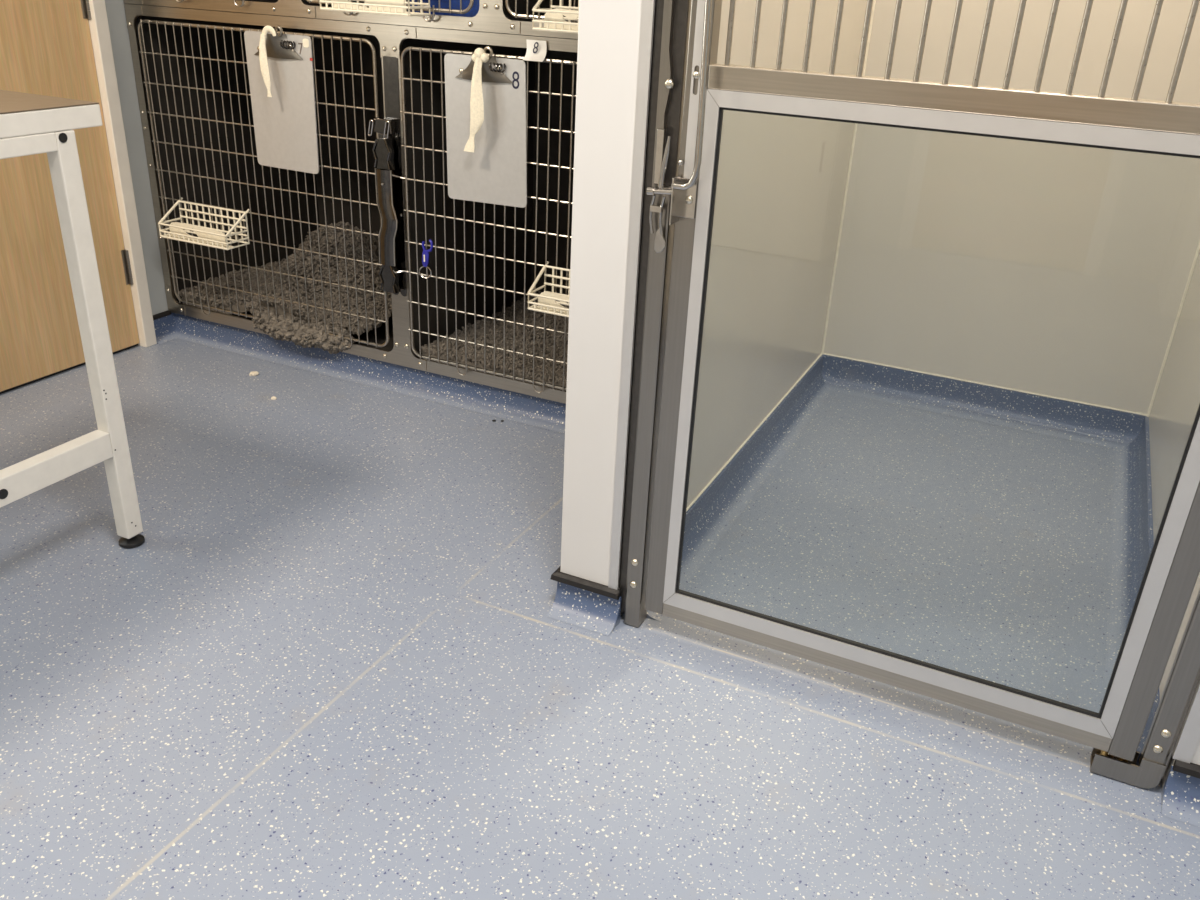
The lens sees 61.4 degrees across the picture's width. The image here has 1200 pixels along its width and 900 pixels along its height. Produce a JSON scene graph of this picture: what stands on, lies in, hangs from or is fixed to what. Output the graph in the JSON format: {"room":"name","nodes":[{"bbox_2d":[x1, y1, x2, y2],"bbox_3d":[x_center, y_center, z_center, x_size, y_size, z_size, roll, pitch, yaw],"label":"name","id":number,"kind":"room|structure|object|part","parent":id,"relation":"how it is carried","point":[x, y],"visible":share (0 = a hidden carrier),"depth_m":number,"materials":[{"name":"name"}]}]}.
{"room":"veterinary clinic","nodes":[
{"label":"veterinary clinic","id":0,"kind":"room"},
{"bbox_2d":[105,0,167,314],"bbox_3d":[-2.085,-0.853,1.368,0.118,2.398,4.921,14,28,22],"label":"wall","id":1,"kind":"structure","parent":0,"point":[119,35],"depth_m":2.95,"materials":[{"name":"grey paint"}]},
{"bbox_2d":[0,0,156,393],"bbox_3d":[-1.564,-1.089,2.317,0.146,2.054,0.943,14,28,22],"label":"door","id":2,"kind":"structure","parent":1,"relation":"in","point":[55,48],"depth_m":2.75,"materials":[{"name":"brown wood"}]},
{"bbox_3d":[-1.580,-1.093,2.324,0.110,2.054,0.943,14,28,22],"label":"frame","id":3,"kind":"part","parent":2,"relation":"part of","materials":[{"name":"beige paint"}]},
{"bbox_2d":[153,310,170,319],"bbox_3d":[-1.379,-0.416,3.153,0.014,0.015,0.093,14,28,22],"label":"trim","id":4,"kind":"structure","parent":1,"relation":"attached to","point":[165,313],"depth_m":3.16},
{"bbox_2d":[0,339,1199,899],"bbox_3d":[-0.186,0.732,1.080,4.370,0.044,5.069,14,28,22],"label":"floor","id":5,"kind":"structure","parent":0,"point":[329,663],"depth_m":1.76,"materials":[{"name":"blue plastic"}]},
{"bbox_2d":[0,90,144,548],"bbox_3d":[-1.369,-0.090,1.630,0.567,0.860,1.041,14,28,22],"label":"table","id":6,"kind":"object","parent":5,"relation":"on","point":[30,124],"visible":1,"depth_m":1.82,"materials":[{"name":"white metal"}]},
{"bbox_3d":[-1.117,-0.373,1.378,0.033,0.031,0.833,14,28,22],"label":"rail","id":7,"kind":"part","parent":6,"relation":"part of","materials":[{"name":"white metal"}]},
{"bbox_3d":[-1.142,0.141,1.622,0.033,0.052,0.833,14,28,22],"label":"rail","id":8,"kind":"part","parent":6,"relation":"part of","materials":[{"name":"white metal"}]},
{"bbox_3d":[-0.945,-0.188,1.901,0.033,0.798,0.038,14,28,22],"label":"leg","id":9,"kind":"part","parent":6,"relation":"part of","materials":[{"name":"white metal"}]},
{"bbox_2d":[249,371,258,375],"bbox_3d":[-1.006,-0.223,2.936,0.027,0.011,0.025,14,28,22],"label":"crumb","id":10,"kind":"object","parent":5,"relation":"on","point":[253,373],"visible":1,"depth_m":2.93,"materials":[{"name":"white food"}]},
{"bbox_2d":[546,581,620,635],"bbox_3d":[-0.031,0.294,1.896,0.131,0.058,0.052,14,28,22],"label":"baseboard","id":11,"kind":"structure","parent":5,"relation":"on","point":[572,605],"depth_m":1.90,"materials":[{"name":"blue plastic"}]},
{"bbox_2d":[624,0,691,626],"bbox_3d":[0.112,-0.589,1.462,0.043,2.034,0.064,14,28,22],"label":"door frame","id":12,"kind":"structure","parent":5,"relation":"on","point":[676,13],"depth_m":1.62,"materials":[{"name":"metal"}]},
{"bbox_3d":[0.096,-0.431,1.514,0.016,0.078,0.005,19,30,31],"label":"lever","id":13,"kind":"part","parent":12,"relation":"part of","materials":[{"name":"metal"}]},
{"bbox_2d":[1090,589,1199,788],"bbox_3d":[0.869,-0.405,1.156,0.094,2.034,0.044,14,28,22],"label":"door frame","id":14,"kind":"structure","parent":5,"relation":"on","point":[1185,670],"depth_m":1.51,"materials":[{"name":"metal"}]},
{"bbox_2d":[645,0,1199,760],"bbox_3d":[0.496,-0.501,1.287,0.822,1.977,0.069,14,28,22],"label":"gate","id":15,"kind":"object","parent":14,"relation":"attached to","point":[1133,124],"visible":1,"depth_m":1.45,"materials":[{"name":"metal"}]},
{"bbox_3d":[0.144,-0.749,1.324,0.042,0.809,0.010,14,28,22],"label":"bolt rod","id":16,"kind":"part","parent":15,"relation":"part of","materials":[{"name":"metal"}]},
{"bbox_3d":[0.158,-0.909,1.280,0.015,1.147,0.003,14,28,22],"label":"bolt plate","id":17,"kind":"part","parent":15,"relation":"part of","materials":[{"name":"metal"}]},
{"bbox_3d":[0.460,0.368,1.719,0.751,0.028,0.032,14,28,22],"label":"rail","id":18,"kind":"part","parent":15,"relation":"part of","materials":[{"name":"metal"}]},
{"bbox_3d":[0.501,-0.459,1.325,0.751,0.033,0.033,14,28,22],"label":"rail","id":19,"kind":"part","parent":15,"relation":"part of","materials":[{"name":"metal"}]},
{"bbox_3d":[0.895,-0.411,1.132,0.033,2.002,0.022,14,28,22],"label":"post","id":20,"kind":"part","parent":14,"relation":"part of","materials":[{"name":"metal"}]},
{"bbox_2d":[560,0,872,615],"bbox_3d":[0.347,-1.038,2.009,0.130,2.398,1.453,14,28,22],"label":"wall","id":21,"kind":"structure","parent":0,"point":[782,180],"depth_m":1.97,"materials":[{"name":"white paint"}]},
{"bbox_2d":[153,312,565,433],"bbox_3d":[-0.579,-0.193,2.847,1.788,0.071,0.118,14,28,22],"label":"baseboard","id":22,"kind":"structure","parent":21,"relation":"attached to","point":[538,412],"depth_m":2.92,"materials":[{"name":"blue plastic"}]},
{"bbox_2d":[124,4,426,369],"bbox_3d":[-0.756,-0.856,3.097,0.975,0.891,0.777,14,28,22],"label":"cage","id":23,"kind":"object","parent":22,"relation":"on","point":[190,65],"visible":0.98,"depth_m":3.03,"materials":[{"name":"metal"}]},
{"bbox_3d":[-1.294,-1.203,2.809,0.063,0.063,0.002,14,28,22],"label":"joining plate","id":24,"kind":"part","parent":23,"relation":"part of","materials":[{"name":"metal"}]},
{"bbox_3d":[-1.328,-0.469,3.157,0.070,0.083,0.002,14,28,22],"label":"joining plate","id":25,"kind":"part","parent":23,"relation":"part of","materials":[{"name":"metal"}]},
{"bbox_2d":[158,197,249,249],"bbox_3d":[-1.140,-0.654,2.910,0.262,0.100,0.101,14,28,22],"label":"wire basket","id":26,"kind":"object","parent":23,"relation":"attached to","point":[210,237],"visible":1,"depth_m":2.91,"materials":[{"name":"beige plastic"}]},
{"bbox_3d":[-1.254,-0.689,2.955,0.007,0.085,0.100,14,28,22],"label":"arm","id":27,"kind":"part","parent":26,"relation":"part of","materials":[{"name":"beige plastic"}]},
{"bbox_3d":[-1.158,-0.625,2.904,0.211,0.040,0.003,14,28,22],"label":"plate","id":28,"kind":"part","parent":26,"relation":"part of","materials":[{"name":"beige plastic"}]},
{"bbox_3d":[-1.025,-0.632,2.860,0.007,0.085,0.100,14,28,22],"label":"arm","id":29,"kind":"part","parent":26,"relation":"part of","materials":[{"name":"beige plastic"}]},
{"bbox_2d":[124,0,315,17],"bbox_3d":[-0.853,-1.564,2.849,0.670,0.589,0.745,14,28,22],"label":"cage","id":30,"kind":"object","parent":23,"relation":"on","point":[269,7],"visible":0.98,"depth_m":2.64,"materials":[{"name":"metal"}]},
{"bbox_3d":[-1.288,-1.273,2.774,0.070,0.084,0.002,14,28,22],"label":"joining plate","id":31,"kind":"part","parent":30,"relation":"part of","materials":[{"name":"metal"}]},
{"bbox_3d":[-0.784,-1.158,2.561,0.150,0.107,0.002,14,28,22],"label":"joining plate","id":32,"kind":"part","parent":30,"relation":"part of","materials":[{"name":"metal"}]},
{"bbox_2d":[244,26,318,173],"bbox_3d":[-0.844,-0.920,2.656,0.223,0.364,0.033,14,28,22],"label":"clipboard","id":33,"kind":"object","parent":23,"relation":"attached to","point":[285,125],"visible":0.98,"depth_m":2.67,"materials":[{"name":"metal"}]},
{"bbox_2d":[259,26,275,96],"bbox_3d":[-0.853,-0.999,2.599,0.053,0.172,0.023,14,28,22],"label":"tie","id":34,"kind":"object","parent":33,"relation":"hanging from","point":[263,59],"visible":1,"depth_m":2.59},
{"bbox_2d":[179,221,391,353],"bbox_3d":[-0.880,-0.583,3.259,0.741,0.276,0.738,14,28,22],"label":"fleece blanket","id":35,"kind":"object","parent":23,"relation":"in","point":[283,330],"visible":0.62,"depth_m":3.10,"materials":[{"name":"grey fabric"}]},
{"bbox_3d":[-0.558,-0.607,2.649,0.058,0.250,0.016,14,28,22],"label":"blade","id":36,"kind":"part","parent":23,"relation":"part of","materials":[{"name":"metal"}]},
{"bbox_3d":[-0.519,-1.005,2.489,0.159,0.076,0.002,14,28,22],"label":"joining plate","id":37,"kind":"part","parent":23,"relation":"part of","materials":[{"name":"metal"}]},
{"bbox_3d":[-0.552,-0.338,2.807,0.159,0.216,0.002,14,28,22],"label":"joining plate","id":38,"kind":"part","parent":23,"relation":"part of","materials":[{"name":"metal"}]},
{"bbox_2d":[292,0,519,33],"bbox_3d":[-0.319,-1.432,2.627,0.671,0.589,0.745,14,28,22],"label":"cage","id":39,"kind":"object","parent":23,"relation":"on","point":[490,17],"visible":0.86,"depth_m":2.40,"materials":[{"name":"metal"}]},
{"bbox_2d":[319,0,430,15],"bbox_3d":[-0.532,-1.091,2.393,0.262,0.100,0.101,14,28,22],"label":"wire basket","id":40,"kind":"object","parent":39,"relation":"attached to","point":[386,7],"visible":1,"depth_m":2.38,"materials":[{"name":"beige plastic"}]},
{"bbox_3d":[-0.550,-1.061,2.387,0.211,0.040,0.003,14,28,22],"label":"plate","id":41,"kind":"part","parent":40,"relation":"part of","materials":[{"name":"beige plastic"}]},
{"bbox_3d":[-0.416,-1.069,2.343,0.007,0.085,0.100,14,28,22],"label":"arm","id":42,"kind":"part","parent":40,"relation":"part of","materials":[{"name":"beige plastic"}]},
{"bbox_2d":[410,0,479,16],"bbox_3d":[-0.227,-1.217,2.629,0.242,0.181,0.607,14,28,22],"label":"blanket","id":43,"kind":"object","parent":39,"relation":"in","point":[455,4],"visible":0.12,"depth_m":2.41,"materials":[{"name":"blue fabric"}]},
{"bbox_3d":[-0.250,-1.026,2.338,0.150,0.107,0.002,14,28,22],"label":"joining plate","id":44,"kind":"part","parent":39,"relation":"part of","materials":[{"name":"metal"}]},
{"bbox_2d":[389,25,577,403],"bbox_3d":[0.016,-0.672,2.792,0.883,0.891,0.745,14,28,22],"label":"cage","id":45,"kind":"object","parent":22,"relation":"on","point":[484,258],"visible":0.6,"depth_m":2.80,"materials":[{"name":"metal"}]},
{"bbox_2d":[419,239,432,278],"bbox_3d":[-0.456,-0.502,2.656,0.045,0.106,0.015,14,28,22],"label":"clip","id":46,"kind":"object","parent":45,"relation":"attached to","point":[425,255],"visible":1,"depth_m":2.65,"materials":[{"name":"blue plastic"}]},
{"bbox_2d":[444,46,526,207],"bbox_3d":[-0.281,-0.773,2.426,0.230,0.367,0.033,14,28,22],"label":"clipboard","id":47,"kind":"object","parent":45,"relation":"attached to","point":[495,172],"visible":0.97,"depth_m":2.44,"materials":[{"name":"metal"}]},
{"bbox_2d":[464,48,488,151],"bbox_3d":[-0.291,-0.825,2.386,0.060,0.234,0.033,14,28,22],"label":"tie","id":48,"kind":"object","parent":47,"relation":"hanging from","point":[479,56],"visible":1,"depth_m":2.37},
{"bbox_2d":[421,290,568,390],"bbox_3d":[0.006,-0.303,2.964,0.824,0.053,0.688,14,28,22],"label":"fleece blanket","id":49,"kind":"object","parent":45,"relation":"in","point":[519,306],"visible":0.31,"depth_m":2.89,"materials":[{"name":"grey fabric"}]},
{"bbox_2d":[523,39,546,61],"bbox_3d":[-0.151,-0.916,2.316,0.056,0.043,0.026,14,28,22],"label":"number tag","id":50,"kind":"object","parent":45,"relation":"attached to","point":[536,49],"visible":1,"depth_m":2.32,"materials":[{"name":"paper"}]},
{"bbox_2d":[494,0,577,38],"bbox_3d":[0.179,-1.309,2.420,0.594,0.589,0.745,14,28,22],"label":"cage","id":51,"kind":"object","parent":45,"relation":"on","point":[520,11],"visible":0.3,"depth_m":2.33,"materials":[{"name":"metal"}]},
{"bbox_2d":[532,0,578,32],"bbox_3d":[-0.009,-0.953,2.180,0.262,0.100,0.101,14,28,22],"label":"wire basket","id":52,"kind":"object","parent":51,"relation":"attached to","point":[554,21],"visible":0.42,"depth_m":2.19,"materials":[{"name":"beige plastic"}]},
{"bbox_3d":[-0.123,-0.988,2.225,0.007,0.085,0.100,14,28,22],"label":"arm","id":53,"kind":"part","parent":52,"relation":"part of","materials":[{"name":"beige plastic"}]},
{"bbox_3d":[-0.027,-0.924,2.173,0.211,0.040,0.003,14,28,22],"label":"plate","id":54,"kind":"part","parent":52,"relation":"part of","materials":[{"name":"beige plastic"}]},
{"bbox_2d":[527,261,569,316],"bbox_3d":[-0.038,-0.380,2.453,0.262,0.100,0.101,14,28,22],"label":"wire basket","id":55,"kind":"object","parent":45,"relation":"attached to","point":[547,303],"visible":0.45,"depth_m":2.48,"materials":[{"name":"beige plastic"}]},
{"bbox_3d":[-0.153,-0.415,2.498,0.007,0.085,0.100,14,28,22],"label":"arm","id":56,"kind":"part","parent":55,"relation":"part of","materials":[{"name":"beige plastic"}]},
{"bbox_3d":[-0.056,-0.351,2.447,0.211,0.040,0.003,14,28,22],"label":"plate","id":57,"kind":"part","parent":55,"relation":"part of","materials":[{"name":"beige plastic"}]},
{"bbox_2d":[550,566,620,599],"bbox_3d":[0.128,0.120,2.194,0.140,0.018,0.737,14,28,22],"label":"trim","id":58,"kind":"structure","parent":21,"relation":"attached to","point":[568,579],"depth_m":1.89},
{"bbox_2d":[608,0,655,589],"bbox_3d":[0.078,-0.790,1.382,0.018,2.316,0.013,14,28,22],"label":"trim","id":59,"kind":"structure","parent":21,"relation":"attached to","point":[647,28],"depth_m":1.62,"materials":[{"name":"plastic"}]},
{"bbox_2d":[619,0,663,612],"bbox_3d":[0.102,-0.770,1.405,0.017,2.368,0.037,14,28,22],"label":"trim","id":60,"kind":"structure","parent":21,"relation":"attached to","point":[659,3],"depth_m":1.64,"materials":[{"name":"metal"}]},
{"bbox_2d":[686,353,821,511],"bbox_3d":[0.368,-0.032,2.479,0.004,0.005,1.399,14,28,22],"label":"trim","id":61,"kind":"structure","parent":21,"relation":"attached to","point":[813,363],"depth_m":2.46,"materials":[{"name":"grey plastic"}]},
{"bbox_2d":[821,0,875,354],"bbox_3d":[0.724,-1.331,2.560,0.007,2.309,0.007,14,28,22],"label":"trim","id":62,"kind":"structure","parent":21,"relation":"attached to","point":[874,1],"depth_m":2.85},
{"bbox_2d":[646,355,1159,765],"bbox_3d":[0.768,0.110,2.331,0.904,0.089,1.413,14,28,22],"label":"baseboard","id":63,"kind":"structure","parent":21,"relation":"attached to","point":[712,515],"depth_m":2.68,"materials":[{"name":"blue plastic"}]},
{"bbox_2d":[824,0,1199,414],"bbox_3d":[0.916,-1.264,2.543,4.222,2.398,0.085,14,28,22],"label":"wall","id":64,"kind":"structure","parent":0,"point":[1062,271],"depth_m":2.68,"materials":[{"name":"white plastic"}]},
{"bbox_2d":[823,353,1146,415],"bbox_3d":[1.074,-0.192,2.888,0.895,0.004,0.004,14,28,22],"label":"trim","id":65,"kind":"structure","parent":64,"relation":"attached to","point":[823,353],"depth_m":2.87,"materials":[{"name":"grey plastic"}]},
{"bbox_2d":[1149,250,1199,789],"bbox_3d":[1.849,-0.666,1.385,1.410,2.398,1.453,14,28,22],"label":"wall","id":66,"kind":"structure","parent":0,"point":[1176,402],"depth_m":2.25,"materials":[{"name":"white plastic"}]},
{"bbox_2d":[1147,240,1199,416],"bbox_3d":[1.528,-1.131,2.226,0.007,2.309,0.007,14,28,22],"label":"trim","id":67,"kind":"structure","parent":66,"relation":"attached to","point":[1198,247],"depth_m":2.61,"materials":[{"name":"white plastic"}]},
{"bbox_2d":[1161,765,1199,827],"bbox_3d":[1.481,0.669,1.268,1.388,0.058,0.052,14,28,22],"label":"baseboard","id":68,"kind":"structure","parent":66,"relation":"attached to","point":[1180,794],"depth_m":1.53,"materials":[{"name":"blue plastic"}]},
{"bbox_2d":[1161,673,1199,778],"bbox_3d":[0.924,-0.568,1.065,0.009,2.368,0.033,14,28,22],"label":"trim","id":69,"kind":"structure","parent":66,"relation":"attached to","point":[1198,678],"depth_m":1.51,"materials":[{"name":"metal"}]},
{"bbox_2d":[1172,680,1199,763],"bbox_3d":[0.932,-0.581,1.033,0.023,2.316,0.024,14,28,22],"label":"trim","id":70,"kind":"structure","parent":66,"relation":"attached to","point":[1189,736],"depth_m":1.50,"materials":[{"name":"plastic"}]},
{"bbox_2d":[1173,759,1199,778],"bbox_3d":[1.491,0.630,1.266,1.386,0.018,0.015,14,28,22],"label":"trim","id":71,"kind":"structure","parent":66,"relation":"attached to","point":[1191,769],"depth_m":1.51,"materials":[{"name":"black plastic"}]}
]}

